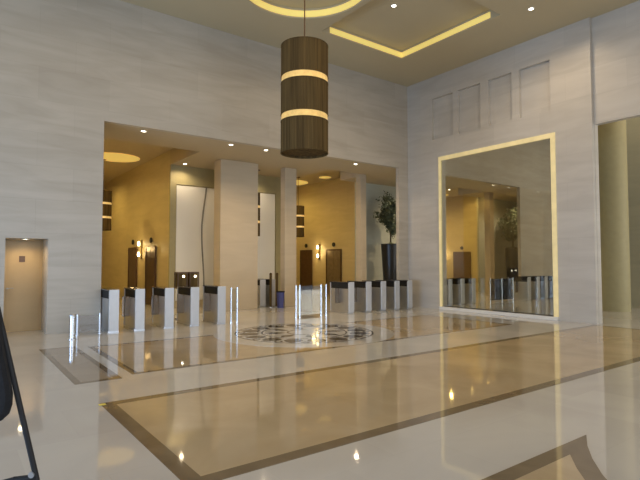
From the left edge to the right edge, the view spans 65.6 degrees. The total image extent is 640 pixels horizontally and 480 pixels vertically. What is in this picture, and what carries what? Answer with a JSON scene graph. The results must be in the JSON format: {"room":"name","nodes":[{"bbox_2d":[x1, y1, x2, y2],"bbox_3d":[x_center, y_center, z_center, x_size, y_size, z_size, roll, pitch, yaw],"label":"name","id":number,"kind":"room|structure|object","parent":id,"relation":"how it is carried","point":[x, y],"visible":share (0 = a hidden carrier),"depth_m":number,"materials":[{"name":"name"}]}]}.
{"room":"lobby","nodes":[
{"label":"lobby","id":0,"kind":"room"},
{"bbox_2d":[101,150,270,307],"bbox_3d":[-6.538,-0.134,23.212,5.000,5.520,11.000,2,-3,-37],"label":"wall","id":1,"kind":"structure","parent":0,"point":[140,195],"depth_m":20.13,"materials":[{"name":"beige golden-ochre painted plaster"}]},
{"bbox_2d":[127,240,136,287],"bbox_3d":[-7.743,1.248,20.506,0.050,2.520,1.140,2,-3,-37],"label":"door","id":2,"kind":"structure","parent":1,"relation":"in","point":[132,252],"depth_m":20.48,"materials":[{"name":"brown wood"}]},
{"bbox_2d":[137,240,142,258],"bbox_3d":[-7.124,0.374,19.633,0.180,0.750,0.120,2,-3,-37],"label":"wall sconce","id":3,"kind":"object","parent":1,"relation":"attached to","point":[138,243],"visible":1,"depth_m":19.61,"materials":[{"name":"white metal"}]},
{"bbox_2d":[145,238,155,304],"bbox_3d":[-6.370,1.166,18.662,0.050,2.520,1.140,2,-3,-37],"label":"door","id":4,"kind":"structure","parent":1,"relation":"in","point":[150,251],"depth_m":18.68,"materials":[{"name":"brown wood"}]},
{"bbox_2d":[168,165,280,307],"bbox_3d":[-3.232,-0.070,18.765,5.000,5.000,0.070,2,-3,-37],"label":"wall","id":5,"kind":"structure","parent":1,"relation":"attached to","point":[179,175],"depth_m":17.92,"materials":[{"name":"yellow paint"}]},
{"bbox_2d":[175,185,213,300],"bbox_3d":[-4.255,0.119,17.986,1.960,4.054,0.063,2,-3,-37],"label":"mirror panel","id":6,"kind":"object","parent":5,"relation":"attached to","point":[194,205],"visible":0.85,"depth_m":17.86,"materials":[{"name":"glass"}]},
{"bbox_2d":[258,193,274,278],"bbox_3d":[-2.627,0.175,19.215,2.040,4.050,0.035,2,-3,-37],"label":"mirror panel","id":7,"kind":"object","parent":1,"relation":"attached to","point":[266,240],"visible":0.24,"depth_m":19.61,"materials":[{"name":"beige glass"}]},
{"bbox_2d":[0,0,552,333],"bbox_3d":[1.030,-1.844,17.135,38.000,8.400,0.900,2,-3,-37],"label":"wall","id":8,"kind":"structure","parent":0,"point":[69,68],"depth_m":12.30,"materials":[{"name":"stone"}]},
{"bbox_2d":[3,239,42,331],"bbox_3d":[-6.926,1.052,11.546,0.820,2.120,0.130,2,-3,-37],"label":"door","id":9,"kind":"structure","parent":8,"relation":"in","point":[23,258],"depth_m":11.55,"materials":[{"name":"beige wood"}]},
{"bbox_2d":[103,138,460,196],"bbox_3d":[-0.628,-2.858,26.114,30.000,0.180,13.600,2,-3,-37],"label":"ceiling","id":10,"kind":"structure","parent":0,"point":[145,152],"depth_m":19.60,"materials":[{"name":"paint"}]},
{"bbox_2d":[102,159,111,230],"bbox_3d":[-8.237,-1.726,18.896,0.606,2.719,0.606,2,-3,-37],"label":"pendant lamp","id":11,"kind":"object","parent":10,"relation":"hanging from","point":[107,195],"visible":0.52,"depth_m":18.70,"materials":[{"name":"brown metal"}]},
{"bbox_2d":[104,152,139,161],"bbox_3d":[-7.654,-3.088,18.642,1.700,0.018,1.700,2,-3,-37],"label":"recessed light","id":12,"kind":"object","parent":10,"relation":"in","point":[112,157],"visible":0.8,"depth_m":18.57,"materials":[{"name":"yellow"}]},
{"bbox_2d":[296,177,303,236],"bbox_3d":[-1.003,-1.523,22.905,0.566,2.769,0.566,2,-3,-37],"label":"pendant lamp","id":13,"kind":"object","parent":10,"relation":"hanging from","point":[299,209],"visible":0.63,"depth_m":22.63,"materials":[{"name":"brown metal"}]},
{"bbox_2d":[296,180,307,184],"bbox_3d":[-1.433,-2.828,24.514,1.700,0.018,1.700,2,-3,-37],"label":"recessed light","id":14,"kind":"object","parent":10,"relation":"in","point":[298,182],"visible":0.24,"depth_m":24.41,"materials":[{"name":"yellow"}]},
{"bbox_2d":[104,122,516,201],"bbox_3d":[3.951,-2.706,21.627,28.000,0.520,4.250,2,-3,-37],"label":"ceiling","id":15,"kind":"structure","parent":0,"point":[197,152],"depth_m":16.93,"materials":[{"name":"paint"}]},
{"bbox_2d":[258,170,259,235],"bbox_3d":[-2.295,-1.366,18.317,0.182,2.449,0.182,2,-3,-37],"label":"pendant lamp","id":16,"kind":"object","parent":15,"relation":"hanging from","point":[258,170],"visible":0.41,"depth_m":18.23,"materials":[{"name":"brown metal"}]},
{"bbox_2d":[0,290,639,479],"bbox_3d":[2.255,2.376,15.302,38.000,0.206,34.000,2,-3,-37],"label":"floor","id":17,"kind":"structure","parent":0,"point":[416,393],"depth_m":5.83,"materials":[{"name":"stone"}]},
{"bbox_2d":[0,307,39,479],"bbox_3d":[-1.490,0.984,2.217,1.150,1.438,0.605,0,-3,0],"label":"easel","id":18,"kind":"object","parent":17,"relation":"on","point":[8,379],"visible":1,"depth_m":1.96,"materials":[{"name":"black metal"}]},
{"bbox_2d":[68,314,76,339],"bbox_3d":[-5.139,1.796,10.317,0.170,0.525,0.170,2,-3,-37],"label":"bollard","id":19,"kind":"object","parent":17,"relation":"on","point":[72,317],"visible":1,"depth_m":10.27,"materials":[{"name":"silver metal"}]},
{"bbox_2d":[75,313,100,335],"bbox_3d":[-5.123,1.864,11.013,0.547,0.450,0.088,2,-3,-37],"label":"glass barrier","id":20,"kind":"object","parent":17,"relation":"on","point":[77,318],"visible":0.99,"depth_m":10.88,"materials":[{"name":"metal"}]},
{"bbox_2d":[101,288,119,332],"bbox_3d":[-4.955,1.630,11.653,0.240,0.974,0.962,2,-3,-37],"label":"turnstile","id":21,"kind":"object","parent":17,"relation":"on","point":[109,296],"visible":0.83,"depth_m":11.31,"materials":[{"name":"metal"}]},
{"bbox_2d":[123,287,144,330],"bbox_3d":[-4.554,1.643,11.951,0.400,0.974,0.962,2,-3,-37],"label":"turnstile","id":22,"kind":"object","parent":17,"relation":"on","point":[134,298],"visible":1,"depth_m":11.68,"materials":[{"name":"metal"}]},
{"bbox_2d":[152,286,173,327],"bbox_3d":[-3.993,1.662,12.369,0.400,0.974,0.962,2,-3,-37],"label":"turnstile","id":23,"kind":"object","parent":17,"relation":"on","point":[162,297],"visible":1,"depth_m":12.13,"materials":[{"name":"metal"}]},
{"bbox_2d":[174,272,187,319],"bbox_3d":[-3.904,1.558,13.931,0.284,1.320,0.284,2,-3,-37],"label":"lantern","id":24,"kind":"object","parent":17,"relation":"on","point":[179,277],"visible":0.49,"depth_m":13.88,"materials":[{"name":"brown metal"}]},
{"bbox_2d":[177,286,199,325],"bbox_3d":[-3.471,1.679,12.757,0.400,0.974,0.962,2,-3,-37],"label":"turnstile","id":25,"kind":"object","parent":17,"relation":"on","point":[187,296],"visible":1,"depth_m":12.54,"materials":[{"name":"metal"}]},
{"bbox_2d":[186,272,198,286],"bbox_3d":[-3.632,1.567,14.133,0.284,1.320,0.284,2,-3,-37],"label":"lantern","id":26,"kind":"object","parent":17,"relation":"on","point":[193,277],"visible":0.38,"depth_m":14.07,"materials":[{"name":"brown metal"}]},
{"bbox_2d":[203,285,225,323],"bbox_3d":[-2.886,1.698,13.192,0.400,0.974,0.962,2,-3,-37],"label":"turnstile","id":27,"kind":"object","parent":17,"relation":"on","point":[214,296],"visible":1,"depth_m":12.99,"materials":[{"name":"metal"}]},
{"bbox_2d":[229,287,237,322],"bbox_3d":[-2.267,1.718,13.147,0.267,0.930,0.088,2,-3,-37],"label":"glass barrier","id":28,"kind":"object","parent":17,"relation":"on","point":[231,320],"visible":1,"depth_m":13.09,"materials":[{"name":"silver metal"}]},
{"bbox_2d":[213,159,257,310],"bbox_3d":[-2.854,-0.152,16.910,1.410,5.000,0.500,2,-3,-37],"label":"column","id":29,"kind":"structure","parent":17,"relation":"on","point":[235,182],"depth_m":16.67,"materials":[{"name":"stone"}]},
{"bbox_2d":[257,279,265,306],"bbox_3d":[-2.322,1.918,18.157,0.240,0.974,0.962,2,-3,-37],"label":"turnstile","id":30,"kind":"object","parent":17,"relation":"on","point":[261,291],"visible":0.59,"depth_m":17.79,"materials":[{"name":"metal"}]},
{"bbox_2d":[265,279,274,305],"bbox_3d":[-2.002,1.928,18.396,0.240,0.974,0.962,2,-3,-37],"label":"turnstile","id":31,"kind":"object","parent":17,"relation":"on","point":[267,280],"visible":0.37,"depth_m":18.06,"materials":[{"name":"metal"}]},
{"bbox_2d":[268,273,271,307],"bbox_3d":[-1.745,1.770,17.589,0.200,1.220,0.200,2,-3,-37],"label":"barrier post","id":32,"kind":"object","parent":17,"relation":"on","point":[270,274],"visible":1,"depth_m":17.56,"materials":[{"name":"metal"}]},
{"bbox_2d":[274,273,277,306],"bbox_3d":[-1.537,1.776,17.744,0.200,1.220,0.200,2,-3,-37],"label":"barrier post","id":33,"kind":"object","parent":17,"relation":"on","point":[276,273],"visible":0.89,"depth_m":17.71,"materials":[{"name":"metal"}]},
{"bbox_2d":[276,291,284,307],"bbox_3d":[-1.384,2.082,17.408,0.300,0.580,0.300,2,-3,-37],"label":"waste bin","id":34,"kind":"object","parent":17,"relation":"on","point":[280,294],"visible":0.99,"depth_m":17.30,"materials":[{"name":"blue plastic"}]},
{"bbox_2d":[280,168,295,306],"bbox_3d":[-1.146,-0.102,18.056,0.500,5.000,0.300,2,-3,-37],"label":"column","id":35,"kind":"structure","parent":17,"relation":"on","point":[288,175],"depth_m":17.92,"materials":[{"name":"stone"}]},
{"bbox_2d":[295,284,326,317],"bbox_3d":[-0.250,1.784,14.647,1.177,0.930,0.088,2,-3,-37],"label":"glass barrier","id":36,"kind":"object","parent":17,"relation":"on","point":[321,313],"visible":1,"depth_m":14.40,"materials":[{"name":"silver metal"}]},
{"bbox_2d":[330,281,353,313],"bbox_3d":[0.635,1.814,15.811,0.400,0.974,0.962,2,-3,-37],"label":"turnstile","id":37,"kind":"object","parent":17,"relation":"on","point":[341,293],"visible":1,"depth_m":15.71,"materials":[{"name":"metal"}]},
{"bbox_2d":[347,281,371,311],"bbox_3d":[1.221,1.833,16.247,0.400,0.974,0.962,2,-3,-37],"label":"turnstile","id":38,"kind":"object","parent":17,"relation":"on","point":[362,290],"visible":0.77,"depth_m":16.01,"materials":[{"name":"metal"}]},
{"bbox_2d":[356,174,365,280],"bbox_3d":[1.603,-0.044,19.353,0.280,5.000,0.300,2,-3,-37],"label":"column","id":39,"kind":"structure","parent":17,"relation":"on","point":[360,179],"depth_m":19.26,"materials":[{"name":"stone"}]},
{"bbox_2d":[362,280,385,310],"bbox_3d":[1.742,1.850,16.634,0.400,0.974,0.962,2,-3,-37],"label":"turnstile","id":40,"kind":"object","parent":17,"relation":"on","point":[378,287],"visible":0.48,"depth_m":16.35,"materials":[{"name":"metal"}]},
{"bbox_2d":[373,190,396,279],"bbox_3d":[3.059,0.189,20.875,1.510,4.669,1.484,2,-3,-37],"label":"potted tree","id":41,"kind":"object","parent":17,"relation":"on","point":[388,250],"visible":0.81,"depth_m":20.61,"materials":[{"name":"green plant"}]},
{"bbox_2d":[375,280,399,309],"bbox_3d":[2.248,1.867,17.010,0.400,0.974,0.962,2,-3,-37],"label":"turnstile","id":42,"kind":"object","parent":17,"relation":"on","point":[392,286],"visible":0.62,"depth_m":16.73,"materials":[{"name":"metal"}]},
{"bbox_2d":[395,280,412,308],"bbox_3d":[2.745,1.883,17.380,0.400,0.974,0.962,2,-3,-37],"label":"turnstile","id":43,"kind":"object","parent":17,"relation":"on","point":[405,285],"visible":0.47,"depth_m":17.08,"materials":[{"name":"metal"}]},
{"bbox_2d":[447,279,452,305],"bbox_3d":[4.470,1.940,18.663,0.400,0.974,0.962,2,-3,-37],"label":"turnstile","id":44,"kind":"object","parent":17,"relation":"on","point":[449,281],"visible":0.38,"depth_m":18.32,"materials":[{"name":"metal"}]},
{"bbox_2d":[447,278,464,304],"bbox_3d":[5.039,1.959,19.086,0.400,0.974,0.962,2,-3,-37],"label":"turnstile","id":45,"kind":"object","parent":17,"relation":"on","point":[458,284],"visible":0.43,"depth_m":18.81,"materials":[{"name":"metal"}]},
{"bbox_2d":[460,278,475,303],"bbox_3d":[5.593,1.977,19.498,0.400,0.974,0.962,2,-3,-37],"label":"turnstile","id":46,"kind":"object","parent":17,"relation":"on","point":[470,283],"visible":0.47,"depth_m":19.21,"materials":[{"name":"metal"}]},
{"bbox_2d":[484,192,494,294],"bbox_3d":[8.296,0.176,24.332,0.350,5.000,0.300,2,-3,-37],"label":"column","id":47,"kind":"structure","parent":17,"relation":"on","point":[488,197],"depth_m":24.23,"materials":[{"name":"stone"}]},
{"bbox_2d":[490,277,513,301],"bbox_3d":[7.463,2.028,20.384,1.687,0.950,0.088,2,-3,-37],"label":"glass barrier","id":48,"kind":"object","parent":17,"relation":"on","point":[500,289],"visible":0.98,"depth_m":20.37,"materials":[{"name":"clear glass"}]},
{"bbox_2d":[497,203,517,277],"bbox_3d":[10.206,0.406,26.274,1.513,4.712,1.613,2,-3,-37],"label":"potted tree","id":49,"kind":"object","parent":17,"relation":"on","point":[509,225],"visible":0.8,"depth_m":26.07,"materials":[{"name":"green plant"}]},
{"bbox_2d":[508,276,530,299],"bbox_3d":[8.471,2.054,21.240,0.400,0.974,0.962,2,-3,-37],"label":"turnstile","id":50,"kind":"object","parent":17,"relation":"on","point":[522,285],"visible":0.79,"depth_m":21.06,"materials":[{"name":"metal"}]},
{"bbox_2d":[517,276,539,298],"bbox_3d":[9.032,2.073,21.658,0.400,0.974,0.962,2,-3,-37],"label":"turnstile","id":51,"kind":"object","parent":17,"relation":"on","point":[535,281],"visible":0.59,"depth_m":21.36,"materials":[{"name":"metal"}]},
{"bbox_2d":[536,276,547,298],"bbox_3d":[9.554,2.090,22.045,0.400,0.974,0.962,2,-3,-37],"label":"turnstile","id":52,"kind":"object","parent":17,"relation":"on","point":[543,279],"visible":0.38,"depth_m":21.73,"materials":[{"name":"metal"}]},
{"bbox_2d":[548,276,552,297],"bbox_3d":[10.075,2.107,22.433,0.400,0.974,0.962,2,-3,-37],"label":"turnstile","id":53,"kind":"object","parent":17,"relation":"on","point":[550,278],"visible":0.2,"depth_m":22.14,"materials":[{"name":"metal"}]},
{"bbox_2d":[598,120,630,311],"bbox_3d":[9.728,-1.707,16.497,0.840,8.070,0.840,2,-3,-37],"label":"column","id":54,"kind":"structure","parent":17,"relation":"on","point":[612,137],"depth_m":16.14,"materials":[{"name":"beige paint"}]},
{"bbox_2d":[296,178,354,294],"bbox_3d":[0.098,0.057,27.524,4.000,5.520,12.000,2,-3,-37],"label":"wall","id":55,"kind":"structure","parent":0,"point":[329,206],"depth_m":23.93,"materials":[{"name":"yellow paint"}]},
{"bbox_2d":[300,244,311,293],"bbox_3d":[-0.707,1.452,25.116,0.050,2.520,1.020,2,-3,-37],"label":"door","id":56,"kind":"structure","parent":55,"relation":"in","point":[305,255],"depth_m":25.10,"materials":[{"name":"brown wood"}]},
{"bbox_2d":[317,244,319,259],"bbox_3d":[-0.087,0.578,24.243,0.180,0.750,0.120,2,-3,-37],"label":"wall sconce","id":57,"kind":"object","parent":55,"relation":"attached to","point":[318,245],"visible":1,"depth_m":24.25,"materials":[{"name":"white glass"}]},
{"bbox_2d":[326,242,341,295],"bbox_3d":[0.637,1.372,23.313,0.050,2.520,1.140,2,-3,-37],"label":"door","id":58,"kind":"structure","parent":55,"relation":"in","point":[333,256],"depth_m":23.34,"materials":[{"name":"brown wood"}]},
{"bbox_2d":[355,182,395,280],"bbox_3d":[3.410,0.092,22.441,4.750,5.000,0.100,2,-3,-37],"label":"wall","id":59,"kind":"structure","parent":0,"point":[376,234],"depth_m":21.63,"materials":[{"name":"paint"}]},
{"bbox_2d":[121,0,638,86],"bbox_3d":[0.315,-6.536,4.643,21.700,0.530,18.600,2,-3,-37],"label":"ceiling","id":60,"kind":"structure","parent":0,"point":[403,27],"depth_m":13.73,"materials":[{"name":"paint"}]},
{"bbox_2d":[280,0,327,158],"bbox_3d":[-0.359,-4.111,11.595,1.111,4.239,1.111,2,-3,-37],"label":"pendant lamp","id":61,"kind":"object","parent":60,"relation":"hanging from","point":[304,59],"visible":1,"depth_m":11.09,"materials":[{"name":"dark brown wood"},{"name":"glowing warm white plastic"},{"name":"dark metal"}]},
{"bbox_2d":[250,0,360,16],"bbox_3d":[-0.359,-6.079,11.682,3.100,0.160,3.100,2,-3,-37],"label":"light","id":62,"kind":"object","parent":60,"relation":"attached to","point":[297,13],"visible":1,"depth_m":13.03,"materials":[{"name":"yellow"}]},
{"bbox_2d":[330,12,489,57],"bbox_3d":[2.413,-5.990,13.700,2.900,0.160,3.250,2,-3,-37],"label":"light","id":63,"kind":"object","parent":60,"relation":"attached to","point":[486,16],"visible":1,"depth_m":14.67,"materials":[{"name":"yellow"}]},
{"bbox_2d":[446,196,477,289],"bbox_3d":[8.321,0.350,34.139,5.900,5.520,11.200,2,-3,-37],"label":"wall","id":64,"kind":"structure","parent":0,"point":[461,211],"depth_m":29.24,"materials":[{"name":"yellow paint"}]},
{"bbox_2d":[453,246,470,277],"bbox_3d":[8.307,1.628,29.080,0.050,2.520,1.220,2,-3,-37],"label":"door","id":65,"kind":"structure","parent":64,"relation":"in","point":[461,260],"depth_m":29.09,"materials":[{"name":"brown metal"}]},
{"bbox_2d":[476,197,517,292],"bbox_3d":[11.411,0.356,28.392,7.800,5.000,0.100,2,-3,-37],"label":"wall","id":66,"kind":"structure","parent":0,"point":[500,206],"depth_m":26.95,"materials":[{"name":"paint"}]},
{"bbox_2d":[407,0,639,323],"bbox_3d":[8.898,-2.123,10.843,0.300,8.400,18.600,2,-3,-37],"label":"wall","id":67,"kind":"structure","parent":0,"point":[568,81],"depth_m":13.91,"materials":[{"name":"stone"}]},
{"bbox_2d":[438,132,558,320],"bbox_3d":[5.405,-0.319,15.410,0.360,5.200,4.100,2,-3,-37],"label":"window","id":68,"kind":"structure","parent":67,"relation":"in","point":[551,136],"depth_m":14.44,"materials":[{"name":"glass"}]},
{"bbox_2d":[626,117,639,307],"bbox_3d":[10.895,-1.625,18.361,0.700,8.070,3.700,2,-3,-37],"label":"wall","id":69,"kind":"structure","parent":0,"point":[633,124],"depth_m":17.50,"materials":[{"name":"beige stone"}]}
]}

